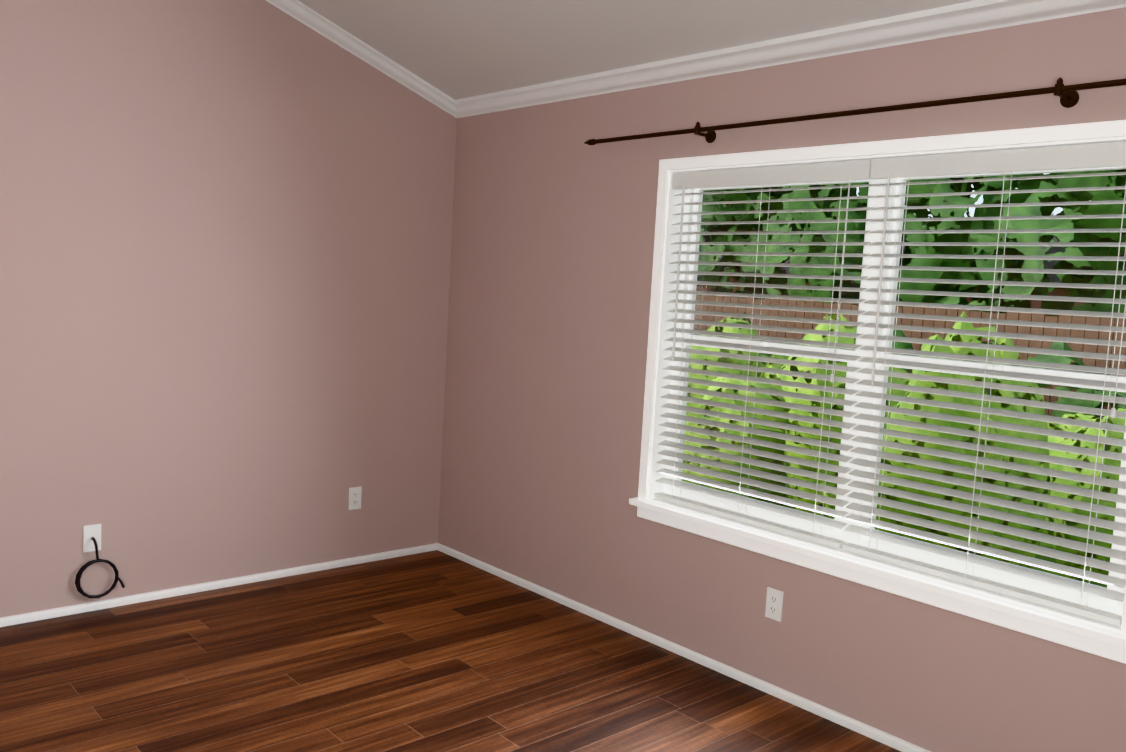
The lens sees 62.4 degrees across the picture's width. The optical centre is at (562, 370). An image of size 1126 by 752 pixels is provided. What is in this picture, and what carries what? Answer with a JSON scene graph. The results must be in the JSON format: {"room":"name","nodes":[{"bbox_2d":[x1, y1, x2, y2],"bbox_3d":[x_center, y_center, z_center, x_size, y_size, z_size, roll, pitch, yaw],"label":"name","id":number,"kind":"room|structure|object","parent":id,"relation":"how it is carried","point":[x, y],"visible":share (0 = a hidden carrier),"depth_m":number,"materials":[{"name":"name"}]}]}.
{"room":"empty bedroom","nodes":[
{"label":"empty bedroom","id":0,"kind":"room"},
{"bbox_2d":[0,0,456,617],"bbox_3d":[-2.141,-0.489,3.790,4.270,3.050,0.150,-1,7,-42],"label":"wall","id":1,"kind":"structure","parent":0,"point":[224,258],"depth_m":4.20,"materials":[{"name":"paint"}]},
{"bbox_2d":[75,524,124,597],"bbox_3d":[-1.982,0.819,3.982,0.197,0.318,0.050,-1,7,-42],"label":"outlet","id":2,"kind":"object","parent":1,"relation":"attached to","point":[91,537],"visible":0.98,"depth_m":3.96,"materials":[{"name":"white plastic"}]},
{"bbox_2d":[0,543,435,626],"bbox_3d":[-2.185,1.019,3.850,3.930,0.036,0.013,-1,7,-42],"label":"baseboard","id":3,"kind":"structure","parent":1,"relation":"attached to","point":[149,596],"depth_m":4.30,"materials":[{"name":"white wood"}]},
{"bbox_2d":[348,487,361,509],"bbox_3d":[-1.075,0.661,4.808,0.070,0.115,0.008,-1,7,-42],"label":"electrical outlet","id":4,"kind":"object","parent":1,"relation":"attached to","point":[355,493],"visible":1,"depth_m":4.80,"materials":[{"name":"white plastic"}]},
{"bbox_2d":[266,0,453,115],"bbox_3d":[-2.017,-1.548,3.615,3.840,0.468,0.055,-1,7,-42],"label":"crown molding","id":5,"kind":"structure","parent":1,"relation":"attached to","point":[296,9],"depth_m":4.55,"materials":[{"name":"white wood"}]},
{"bbox_2d":[0,550,900,751],"bbox_3d":[-1.159,1.315,1.665,5.720,0.050,5.370,-1,7,-42],"label":"floor","id":6,"kind":"structure","parent":0,"point":[434,651],"depth_m":3.47,"materials":[{"name":"brown wood"}]},
{"bbox_2d":[298,0,974,99],"bbox_3d":[-0.378,-1.347,1.837,4.307,0.539,5.207,-1,7,-42],"label":"ceiling","id":7,"kind":"structure","parent":0,"point":[457,49],"depth_m":3.88,"materials":[{"name":"paint"}]},
{"bbox_2d":[438,7,1125,751],"bbox_3d":[1.063,-0.267,3.317,0.150,3.050,4.870,-1,7,-42],"label":"wall","id":8,"kind":"structure","parent":0,"point":[550,271],"depth_m":3.95,"materials":[{"name":"paint"}]},
{"bbox_2d":[436,543,930,751],"bbox_3d":[0.919,1.234,3.396,0.013,0.036,4.870,-1,7,-42],"label":"baseboard","id":9,"kind":"structure","parent":8,"relation":"attached to","point":[887,739],"depth_m":3.76,"materials":[{"name":"white wood"}]},
{"bbox_2d":[765,587,783,621],"bbox_3d":[0.800,0.887,3.522,0.008,0.115,0.070,-1,7,-42],"label":"outlet","id":10,"kind":"object","parent":8,"relation":"attached to","point":[774,603],"visible":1,"depth_m":3.52,"materials":[{"name":"white plastic"}]},
{"bbox_2d":[454,0,1125,117],"bbox_3d":[1.038,-1.151,3.169,0.055,0.098,4.870,-1,7,-42],"label":"crown molding","id":11,"kind":"structure","parent":8,"relation":"attached to","point":[954,20],"depth_m":3.35,"materials":[{"name":"white wood"}]},
{"bbox_2d":[584,77,1125,144],"bbox_3d":[1.067,-0.864,3.111,0.098,0.072,2.845,-1,7,-42],"label":"curtain rod","id":12,"kind":"object","parent":8,"relation":"attached to","point":[1069,96],"visible":1,"depth_m":3.01,"materials":[{"name":"brown metal"}]},
{"bbox_2d":[629,120,1125,663],"bbox_3d":[1.057,-0.027,3.297,0.195,1.526,1.980,-1,7,-42],"label":"window unit","id":13,"kind":"structure","parent":8,"relation":"in","point":[1063,628],"depth_m":3.30,"materials":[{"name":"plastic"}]},
{"bbox_2d":[654,159,875,547],"bbox_3d":[0.738,-0.092,3.616,0.078,1.377,0.907,-1,7,-42],"label":"window blind","id":14,"kind":"object","parent":13,"relation":"attached to","point":[841,171],"visible":0.96,"depth_m":3.58,"materials":[{"name":"white plastic"}]},
{"bbox_2d":[842,141,1125,625],"bbox_3d":[1.345,0.002,2.944,0.078,1.377,0.907,-1,7,-42],"label":"window blind","id":15,"kind":"object","parent":13,"relation":"attached to","point":[1111,154],"visible":1,"depth_m":2.92,"materials":[{"name":"white plastic"}]},
{"label":"outside","id":16,"kind":"structure","parent":0,"visible":0},
{"bbox_2d":[782,462,1106,587],"bbox_3d":[21.811,1.143,22.187,55.880,0.100,85.000,-1,7,-42],"label":"ground","id":17,"kind":"structure","parent":16,"point":[1046,558],"depth_m":7.06,"materials":[{"name":"green plant"}]},
{"bbox_2d":[696,234,1097,349],"bbox_3d":[8.446,-2.692,31.929,9.300,4.300,16.800,-1,7,-42],"label":"house","id":18,"kind":"structure","parent":17,"relation":"on","point":[1050,265],"depth_m":25.18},
{"bbox_2d":[681,169,1125,580],"bbox_3d":[3.639,-3.886,16.063,16.141,9.919,23.759,-1,7,-42],"label":"trees","id":19,"kind":"object","parent":17,"relation":"on","point":[1070,196],"depth_m":10.16,"materials":[{"name":"green plant"}]},
{"bbox_2d":[693,295,1125,415],"bbox_3d":[1.237,-0.346,14.860,0.060,1.870,32.052,-1,7,-42],"label":"fence","id":20,"kind":"object","parent":17,"relation":"on","point":[1091,348],"depth_m":11.06,"materials":[{"name":"brown wood"}]}
]}

